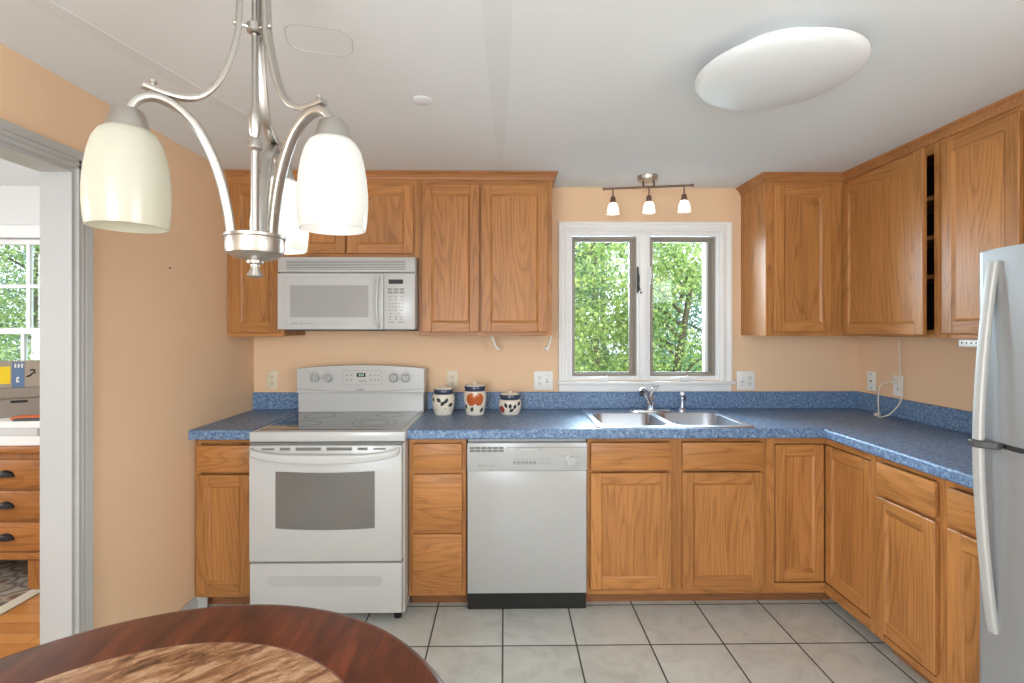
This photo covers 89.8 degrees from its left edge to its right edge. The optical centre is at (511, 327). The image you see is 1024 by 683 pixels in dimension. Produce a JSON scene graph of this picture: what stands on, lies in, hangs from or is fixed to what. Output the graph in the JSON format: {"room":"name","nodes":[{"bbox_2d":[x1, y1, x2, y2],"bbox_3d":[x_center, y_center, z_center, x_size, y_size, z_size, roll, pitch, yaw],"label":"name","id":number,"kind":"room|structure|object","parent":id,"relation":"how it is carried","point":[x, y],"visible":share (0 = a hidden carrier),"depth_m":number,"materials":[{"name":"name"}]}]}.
{"room":"kitchen","nodes":[
{"label":"kitchen","id":0,"kind":"room"},
{"bbox_2d":[0,186,39,238],"bbox_3d":[-3.232,0.160,3.314,3.070,2.500,0.120,0,0,-1],"label":"wall","id":1,"kind":"structure","parent":0,"point":[19,205],"depth_m":3.26,"materials":[{"name":"grey paint"}]},
{"bbox_2d":[0,225,39,359],"bbox_3d":[-3.117,-0.007,3.276,1.180,1.285,0.129,0,0,-1],"label":"window","id":2,"kind":"structure","parent":1,"relation":"in","point":[6,231],"depth_m":3.30,"materials":[{"name":"white plastic"}]},
{"bbox_2d":[0,158,39,185],"bbox_3d":[-3.135,-0.950,0.806,2.954,0.100,4.900,0,0,-1],"label":"ceiling","id":3,"kind":"structure","parent":0,"point":[11,174],"depth_m":3.03,"materials":[{"name":"white paint"}]},
{"bbox_2d":[0,43,253,628],"bbox_3d":[-1.599,0.160,0.392,0.106,2.500,5.530,0,0,-1],"label":"wall","id":4,"kind":"structure","parent":0,"point":[167,365],"depth_m":2.25,"materials":[{"name":"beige paint"}]},
{"bbox_2d":[0,118,93,644],"bbox_3d":[-1.604,0.388,1.186,0.126,2.044,1.436,0,0,-1],"label":"trim","id":5,"kind":"structure","parent":4,"relation":"attached to","point":[66,243],"depth_m":1.83,"materials":[{"name":"white wood"}]},
{"bbox_2d":[179,597,207,610],"bbox_3d":[-1.513,1.373,0.100,0.058,0.075,4.942,0,0,-1],"label":"baseboard","id":6,"kind":"structure","parent":4,"relation":"attached to","point":[196,602],"depth_m":2.55,"materials":[{"name":"white wood"}]},
{"bbox_2d":[0,593,928,682],"bbox_3d":[-1.204,1.440,0.458,6.805,0.060,5.650,0,0,-1],"label":"floor","id":7,"kind":"structure","parent":0,"point":[709,641],"depth_m":2.31,"materials":[{"name":"beige tile"}]},
{"bbox_2d":[0,560,39,614],"bbox_3d":[-3.292,1.405,2.204,1.580,0.010,1.940,0,0,-1],"label":"area rug","id":8,"kind":"object","parent":7,"relation":"on","point":[14,591],"visible":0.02,"depth_m":2.79,"materials":[{"name":"beige fabric"}]},
{"bbox_2d":[0,445,39,588],"bbox_3d":[-3.062,1.012,2.935,1.240,0.775,0.500,0,0,-1],"label":"dresser","id":9,"kind":"object","parent":8,"relation":"on","point":[19,465],"visible":0.44,"depth_m":2.72,"materials":[{"name":"brown wood"}]},
{"bbox_2d":[0,435,39,445],"bbox_3d":[-2.762,0.598,2.916,0.560,0.052,0.400,0,0,-3],"label":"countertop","id":10,"kind":"structure","parent":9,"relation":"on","point":[4,440],"depth_m":2.72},
{"bbox_2d":[0,428,39,435],"bbox_3d":[-2.767,0.552,2.926,0.520,0.040,0.390,0,0,2],"label":"paper stack","id":11,"kind":"object","parent":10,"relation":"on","point":[3,431],"visible":0.29,"depth_m":2.73,"materials":[{"name":"white paper"}]},
{"bbox_2d":[0,417,39,427],"bbox_3d":[-2.782,0.514,2.926,0.530,0.034,0.400,0,0,-2],"label":"paper stack","id":12,"kind":"object","parent":11,"relation":"on","point":[4,422],"visible":0.09,"depth_m":2.73,"materials":[{"name":"white paper"}]},
{"bbox_2d":[0,387,39,417],"bbox_3d":[-2.868,0.416,2.923,0.400,0.162,0.210,0,0,-29],"label":"storage bin","id":13,"kind":"object","parent":12,"relation":"on","point":[14,402],"visible":0.59,"depth_m":2.87,"materials":[{"name":"grey cardboard"}]},
{"bbox_2d":[0,360,39,387],"bbox_3d":[-2.883,0.263,2.924,0.350,0.143,0.191,0,0,-29],"label":"box","id":14,"kind":"object","parent":13,"relation":"on","point":[23,373],"visible":0.89,"depth_m":2.88,"materials":[{"name":"grey cardboard"}]},
{"bbox_2d":[10,414,39,419],"bbox_3d":[-2.640,0.490,2.828,0.150,0.014,0.090,0,0,-15],"label":"notebook","id":15,"kind":"object","parent":12,"relation":"on","point":[37,415],"visible":0.52,"depth_m":2.80,"materials":[{"name":"orange paper"}]},
{"bbox_2d":[12,418,39,420],"bbox_3d":[-2.579,0.491,2.759,0.160,0.012,0.035,0,0,-8],"label":"tablet case","id":16,"kind":"object","parent":12,"relation":"on","point":[16,419],"visible":0.58,"depth_m":2.74,"materials":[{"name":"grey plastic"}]},
{"bbox_2d":[0,604,443,682],"bbox_3d":[-0.603,1.036,0.686,1.106,0.752,1.106,0,0,-1],"label":"dining table","id":17,"kind":"object","parent":7,"relation":"on","point":[251,643],"visible":1,"depth_m":1.05,"materials":[{"name":"brown wood"}]},
{"bbox_2d":[195,440,250,603],"bbox_3d":[-1.427,0.979,2.845,0.303,0.862,0.622,0,0,-1],"label":"base cabinet","id":18,"kind":"object","parent":7,"relation":"on","point":[222,563],"visible":0.62,"depth_m":2.54,"materials":[{"name":"brown wood"}]},
{"bbox_2d":[189,392,297,439],"bbox_3d":[-1.427,0.471,2.832,0.306,0.154,0.654,0,0,-1],"label":"countertop","id":19,"kind":"structure","parent":18,"relation":"on","point":[268,407],"depth_m":2.83,"materials":[{"name":"blue laminate"}]},
{"bbox_2d":[249,364,426,618],"bbox_3d":[-0.890,0.816,2.759,0.752,1.189,0.757,0,0,-1],"label":"stove","id":20,"kind":"object","parent":7,"relation":"on","point":[329,479],"visible":0.95,"depth_m":2.44,"materials":[{"name":"white metal"}]},
{"bbox_2d":[250,410,425,441],"bbox_3d":[-0.891,0.521,2.801,0.744,0.051,0.670,0,0,-1],"label":"cooktop","id":21,"kind":"object","parent":20,"relation":"in","point":[305,425],"depth_m":2.56,"materials":[{"name":"white ceramic"}]},
{"bbox_2d":[409,439,467,602],"bbox_3d":[-0.376,0.979,2.860,0.286,0.862,0.622,0,0,-1],"label":"base cabinet","id":22,"kind":"object","parent":7,"relation":"on","point":[438,471],"visible":0.89,"depth_m":2.55,"materials":[{"name":"brown wood"}]},
{"bbox_2d":[467,439,586,608],"bbox_3d":[0.071,0.981,2.838,0.596,0.856,0.647,0,0,-1],"label":"dishwasher","id":23,"kind":"object","parent":7,"relation":"on","point":[527,498],"visible":0.99,"depth_m":2.55,"materials":[{"name":"white plastic"}]},
{"bbox_2d":[468,439,585,440],"bbox_3d":[0.071,0.931,2.872,0.592,0.757,0.578,0,0,-1],"label":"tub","id":24,"kind":"object","parent":23,"relation":"in","point":[468,439],"depth_m":2.58,"materials":[{"name":"white plastic"}]},
{"bbox_2d":[586,438,765,600],"bbox_3d":[0.825,0.979,2.877,0.905,0.862,0.622,0,0,-1],"label":"base cabinet","id":25,"kind":"object","parent":7,"relation":"on","point":[668,519],"visible":0.89,"depth_m":2.57,"materials":[{"name":"brown wood"}]},
{"bbox_2d":[759,438,876,634],"bbox_3d":[1.721,0.979,2.720,0.882,0.862,0.961,0,0,-1],"label":"base cabinet","id":26,"kind":"object","parent":7,"relation":"on","point":[821,493],"visible":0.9,"depth_m":2.59,"materials":[{"name":"brown wood"}]},
{"bbox_2d":[407,391,972,488],"bbox_3d":[0.829,0.471,2.409,2.681,0.154,1.564,0,0,-1],"label":"countertop","id":27,"kind":"structure","parent":26,"relation":"on","point":[930,439],"depth_m":2.66,"materials":[{"name":"blue laminate"}]},
{"bbox_2d":[432,385,454,414],"bbox_3d":[-0.397,0.415,2.980,0.132,0.167,0.132,0,0,-1],"label":"canister","id":28,"kind":"object","parent":27,"relation":"on","point":[443,398],"visible":1,"depth_m":2.93,"materials":[{"name":"beige ceramic"}]},
{"bbox_2d":[464,382,486,414],"bbox_3d":[-0.214,0.406,2.982,0.134,0.185,0.135,0,0,-1],"label":"canister","id":29,"kind":"object","parent":27,"relation":"on","point":[475,395],"visible":1,"depth_m":2.93,"materials":[{"name":"beige ceramic"}]},
{"bbox_2d":[499,391,521,414],"bbox_3d":[-0.011,0.431,2.985,0.134,0.135,0.135,0,0,-1],"label":"canister","id":30,"kind":"object","parent":27,"relation":"on","point":[510,403],"visible":1,"depth_m":2.94,"materials":[{"name":"beige ceramic"}]},
{"bbox_2d":[629,384,671,411],"bbox_3d":[0.791,0.415,3.034,0.286,0.158,0.163,0,0,-38],"label":"faucet","id":31,"kind":"object","parent":27,"relation":"on","point":[650,400],"visible":1,"depth_m":3.03,"materials":[{"name":"silver metal"}]},
{"bbox_2d":[646,394,654,409],"bbox_3d":[0.822,0.437,3.057,0.052,0.093,0.052,0,0,-1],"label":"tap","id":32,"kind":"object","parent":31,"relation":"on","point":[649,404],"depth_m":3.04,"materials":[{"name":"silver metal"}]},
{"bbox_2d":[582,409,754,441],"bbox_3d":[0.822,0.585,2.838,0.800,0.184,0.557,0,0,-1],"label":"sink","id":33,"kind":"object","parent":27,"relation":"in","point":[690,418],"visible":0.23,"depth_m":2.99,"materials":[{"name":"silver metal"}]},
{"bbox_2d":[678,392,685,410],"bbox_3d":[1.014,0.435,3.058,0.048,0.118,0.061,0,0,-1],"label":"sprayer","id":34,"kind":"object","parent":33,"relation":"on","point":[682,397],"visible":1,"depth_m":3.05,"materials":[{"name":"silver metal"}]},
{"bbox_2d":[874,337,902,417],"bbox_3d":[2.096,0.264,2.868,0.114,0.468,0.109,0,0,18],"label":"power cord","id":35,"kind":"object","parent":27,"relation":"on","point":[878,414],"visible":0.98,"depth_m":2.83,"materials":[{"name":"plastic"}]},
{"bbox_2d":[876,456,944,682],"bbox_3d":[1.869,0.979,2.068,0.605,0.862,0.345,0,0,-1],"label":"base cabinet","id":36,"kind":"object","parent":7,"relation":"on","point":[910,502],"visible":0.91,"depth_m":2.02,"materials":[{"name":"brown wood"}]},
{"bbox_2d":[945,480,979,682],"bbox_3d":[1.874,0.979,1.764,0.605,0.862,0.262,0,0,-1],"label":"base cabinet","id":37,"kind":"object","parent":7,"relation":"on","point":[962,571],"visible":0.43,"depth_m":1.80,"materials":[{"name":"brown wood"}]},
{"bbox_2d":[967,244,1023,682],"bbox_3d":[1.768,0.585,1.260,0.710,1.650,0.724,0,0,-1],"label":"refrigerator","id":38,"kind":"object","parent":7,"relation":"on","point":[997,440],"visible":1,"depth_m":1.54,"materials":[{"name":"silver metal"}]},
{"bbox_2d":[0,0,1023,187],"bbox_3d":[0.327,-0.919,0.420,3.745,0.102,5.530,0,0,-1],"label":"ceiling","id":39,"kind":"structure","parent":0,"point":[594,93],"depth_m":1.75,"materials":[{"name":"white paint"}]},
{"bbox_2d":[80,0,367,277],"bbox_3d":[-0.557,-0.490,1.169,0.505,0.759,0.500,0,0,-1],"label":"chandelier","id":40,"kind":"object","parent":39,"relation":"hanging from","point":[125,181],"visible":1,"depth_m":1.03,"materials":[{"name":"silver metal"}]},
{"bbox_2d":[411,96,432,105],"bbox_3d":[-0.344,-0.867,1.964,0.082,0.006,0.082,0,0,-1],"label":"cover plate","id":41,"kind":"object","parent":39,"relation":"attached to","point":[418,100],"visible":1,"depth_m":1.95,"materials":[{"name":"white paint"}]},
{"bbox_2d":[603,173,693,215],"bbox_3d":[0.772,-0.761,2.937,0.503,0.218,0.125,0,0,9],"label":"track light","id":42,"kind":"object","parent":39,"relation":"attached to","point":[646,178],"visible":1,"depth_m":2.90,"materials":[{"name":"white glass"}]},
{"bbox_2d":[695,27,870,109],"bbox_3d":[0.843,-0.813,1.637,0.492,0.114,0.492,0,0,-1],"label":"ceiling light","id":43,"kind":"object","parent":39,"relation":"attached to","point":[784,67],"visible":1,"depth_m":1.53,"materials":[{"name":"white glass"}]},
{"bbox_2d":[254,188,857,409],"bbox_3d":[0.286,0.160,3.254,4.005,2.500,0.140,0,0,-1],"label":"wall","id":44,"kind":"structure","parent":0,"point":[779,363],"depth_m":3.19,"materials":[{"name":"beige paint"}]},
{"bbox_2d":[228,179,304,336],"bbox_3d":[-1.424,-0.402,2.996,0.313,0.900,0.324,0,0,-1],"label":"upper cabinet","id":45,"kind":"object","parent":44,"relation":"attached to","point":[252,302],"visible":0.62,"depth_m":2.84,"materials":[{"name":"brown wood"}]},
{"bbox_2d":[266,370,277,388],"bbox_3d":[-1.473,0.319,3.155,0.070,0.116,0.008,0,0,-1],"label":"wall outlet","id":46,"kind":"object","parent":44,"relation":"attached to","point":[271,376],"visible":1,"depth_m":3.15,"materials":[{"name":"beige plastic"}]},
{"bbox_2d":[253,392,297,409],"bbox_3d":[-1.431,0.447,3.150,0.306,0.105,0.019,0,0,-1],"label":"backsplash","id":47,"kind":"structure","parent":44,"relation":"attached to","point":[261,400],"depth_m":3.14,"materials":[{"name":"blue laminate"}]},
{"bbox_2d":[284,179,418,259],"bbox_3d":[-0.896,-0.621,3.004,0.743,0.462,0.324,0,0,-1],"label":"upper cabinet","id":48,"kind":"object","parent":44,"relation":"attached to","point":[392,230],"visible":0.36,"depth_m":2.85,"materials":[{"name":"brown wood"}]},
{"bbox_2d":[278,257,418,330],"bbox_3d":[-0.896,-0.185,2.946,0.738,0.404,0.436,0,0,-1],"label":"microwave","id":49,"kind":"object","parent":48,"relation":"attached to","point":[315,293],"visible":0.99,"depth_m":2.77,"materials":[{"name":"white plastic"}]},
{"bbox_2d":[447,370,457,388],"bbox_3d":[-0.367,0.320,3.171,0.070,0.116,0.008,0,0,-1],"label":"wall outlet","id":50,"kind":"object","parent":44,"relation":"attached to","point":[452,375],"visible":0.96,"depth_m":3.17,"materials":[{"name":"beige plastic"}]},
{"bbox_2d":[419,180,551,335],"bbox_3d":[-0.151,-0.404,3.014,0.746,0.896,0.324,0,0,-1],"label":"upper cabinet","id":51,"kind":"object","parent":44,"relation":"attached to","point":[485,246],"visible":0.96,"depth_m":2.86,"materials":[{"name":"brown wood"}]},
{"bbox_2d":[224,170,557,187],"bbox_3d":[-0.664,-0.847,3.002,1.837,0.044,0.337,0,0,-1],"label":"crown molding","id":52,"kind":"structure","parent":51,"relation":"attached to","point":[230,174],"depth_m":2.85,"materials":[{"name":"brown wood"}]},
{"bbox_2d":[491,336,551,350],"bbox_3d":[0.057,0.091,3.061,0.374,0.092,0.040,0,0,-1],"label":"paper towel holder","id":53,"kind":"object","parent":51,"relation":"attached to","point":[546,348],"visible":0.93,"depth_m":3.05,"materials":[{"name":"plastic"}]},
{"bbox_2d":[534,371,552,389],"bbox_3d":[0.195,0.325,3.174,0.116,0.116,0.018,0,0,-1],"label":"wall outlet","id":54,"kind":"object","parent":44,"relation":"attached to","point":[543,380],"visible":1,"depth_m":3.18,"materials":[{"name":"white plastic"}]},
{"bbox_2d":[427,391,858,408],"bbox_3d":[0.818,0.447,3.181,2.681,0.105,0.019,0,0,-1],"label":"backsplash","id":55,"kind":"structure","parent":44,"relation":"attached to","point":[694,399],"depth_m":3.17,"materials":[{"name":"blue laminate"}]},
{"bbox_2d":[557,222,735,391],"bbox_3d":[0.825,-0.131,3.229,1.097,1.048,0.165,0,0,-1],"label":"window","id":56,"kind":"structure","parent":44,"relation":"in","point":[716,237],"depth_m":3.18,"materials":[{"name":"white plastic"}]},
{"bbox_2d":[737,371,754,389],"bbox_3d":[1.455,0.327,3.192,0.116,0.116,0.018,0,0,-1],"label":"wall outlet","id":57,"kind":"object","parent":44,"relation":"attached to","point":[745,379],"visible":1,"depth_m":3.19,"materials":[{"name":"white plastic"}]},
{"bbox_2d":[741,181,844,335],"bbox_3d":[1.793,-0.404,3.042,0.732,0.897,0.324,0,0,-1],"label":"upper cabinet","id":58,"kind":"object","parent":44,"relation":"attached to","point":[792,232],"visible":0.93,"depth_m":2.89,"materials":[{"name":"brown wood"}]},
{"bbox_2d":[736,89,1023,194],"bbox_3d":[1.648,-0.847,2.113,0.482,0.044,2.180,0,0,-1],"label":"crown molding","id":59,"kind":"structure","parent":58,"relation":"attached to","point":[1015,100],"depth_m":2.46,"materials":[{"name":"brown wood"}]},
{"bbox_2d":[858,336,976,411],"bbox_3d":[2.264,0.160,0.447,0.130,2.500,5.530,0,0,-1],"label":"wall","id":60,"kind":"structure","parent":0,"point":[934,371],"depth_m":2.71,"materials":[{"name":"beige paint"}]},
{"bbox_2d":[867,371,875,390],"bbox_3d":[2.158,0.318,3.086,0.007,0.116,0.070,0,0,-1],"label":"wall outlet","id":61,"kind":"object","parent":60,"relation":"attached to","point":[871,376],"visible":1,"depth_m":3.08,"materials":[{"name":"white plastic"}]},
{"bbox_2d":[843,142,937,337],"bbox_3d":[1.994,-0.404,2.591,0.345,0.896,0.624,0,0,-1],"label":"upper cabinet","id":62,"kind":"object","parent":60,"relation":"attached to","point":[890,210],"visible":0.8,"depth_m":2.54,"materials":[{"name":"brown wood"}]},
{"bbox_2d":[927,195,933,214],"bbox_3d":[2.036,-0.595,2.591,0.244,0.018,0.596,0,0,-1],"label":"shelf","id":63,"kind":"object","parent":62,"relation":"attached to","point":[930,200],"depth_m":2.46,"materials":[{"name":"brown wood"}]},
{"bbox_2d":[927,235,933,249],"bbox_3d":[2.036,-0.415,2.591,0.244,0.018,0.596,0,0,-1],"label":"shelf","id":64,"kind":"object","parent":62,"relation":"attached to","point":[930,239],"depth_m":2.44,"materials":[{"name":"brown wood"}]},
{"bbox_2d":[927,274,933,283],"bbox_3d":[2.036,-0.235,2.591,0.244,0.018,0.596,0,0,-1],"label":"shelf","id":65,"kind":"object","parent":62,"relation":"attached to","point":[930,278],"depth_m":2.40,"materials":[{"name":"brown wood"}]},
{"bbox_2d":[893,375,902,396],"bbox_3d":[2.160,0.322,2.876,0.008,0.116,0.070,0,0,-1],"label":"wall outlet","id":66,"kind":"object","parent":60,"relation":"attached to","point":[896,387],"visible":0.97,"depth_m":2.88,"materials":[{"name":"white plastic"}]},
{"bbox_2d":[857,392,972,433],"bbox_3d":[2.160,0.447,2.418,0.019,0.105,1.544,0,0,-1],"label":"backsplash","id":67,"kind":"structure","parent":60,"relation":"attached to","point":[959,420],"depth_m":2.70,"materials":[{"name":"blue laminate"}]},
{"bbox_2d":[938,105,1023,338],"bbox_3d":[2.022,-0.404,2.071,0.304,0.896,0.415,0,0,-1],"label":"upper cabinet","id":68,"kind":"object","parent":60,"relation":"attached to","point":[981,166],"visible":0.7,"depth_m":2.10,"materials":[{"name":"brown wood"}]},
{"bbox_2d":[959,339,977,346],"bbox_3d":[1.940,0.063,2.103,0.061,0.035,0.200,0,0,-1],"label":"bar","id":69,"kind":"object","parent":68,"relation":"attached to","point":[962,342],"visible":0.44,"depth_m":2.15,"materials":[{"name":"white plastic"}]},
{"label":"outside","id":70,"kind":"structure","parent":0,"visible":0},
{"bbox_2d":[38,354,703,371],"bbox_3d":[-0.310,2.085,21.798,60.000,0.150,36.400,0,0,-1],"label":"ground","id":71,"kind":"structure","parent":70,"point":[682,370],"depth_m":29.95,"materials":[{"name":"green plant"}]},
{"bbox_2d":[0,245,34,360],"bbox_3d":[-8.222,-1.074,9.404,3.726,6.170,4.301,0,0,-14],"label":"tree","id":72,"kind":"object","parent":71,"relation":"on","point":[23,252],"visible":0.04,"depth_m":8.24,"materials":[{"name":"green plant"}]},
{"bbox_2d":[0,245,39,360],"bbox_3d":[-6.245,-0.640,7.090,3.246,5.310,3.118,0,0,-35],"label":"tree","id":73,"kind":"object","parent":71,"relation":"on","point":[34,345],"visible":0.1,"depth_m":7.00,"materials":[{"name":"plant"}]},
{"bbox_2d":[575,242,628,371],"bbox_3d":[0.353,-0.306,5.571,2.397,4.636,1.668,0,0,42],"label":"tree","id":74,"kind":"object","parent":71,"relation":"on","point":[579,320],"visible":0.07,"depth_m":5.34,"materials":[{"name":"green plant"}]},
{"bbox_2d":[575,242,701,371],"bbox_3d":[1.216,-0.683,7.983,3.269,5.395,2.463,0,0,-34],"label":"tree","id":75,"kind":"object","parent":71,"relation":"on","point":[594,292],"visible":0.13,"depth_m":7.96,"materials":[{"name":"green plant"}]},
{"bbox_2d":[576,242,701,371],"bbox_3d":[2.228,-1.514,11.065,3.961,7.057,3.678,0,0,37],"label":"tree","id":76,"kind":"object","parent":71,"relation":"on","point":[669,354],"visible":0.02,"depth_m":11.01,"materials":[{"name":"green plant"}]},
{"bbox_2d":[583,242,702,371],"bbox_3d":[1.960,0.349,6.103,2.293,3.344,1.822,0,0,12],"label":"tree","id":77,"kind":"object","parent":71,"relation":"on","point":[690,271],"visible":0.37,"depth_m":5.94,"materials":[{"name":"green plant"}]},
{"bbox_2d":[608,262,701,371],"bbox_3d":[3.215,-0.975,8.227,3.214,5.972,2.715,0,0,23],"label":"tree","id":78,"kind":"object","parent":71,"relation":"on","point":[693,314],"visible":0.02,"depth_m":8.06,"materials":[{"name":"green plant"}]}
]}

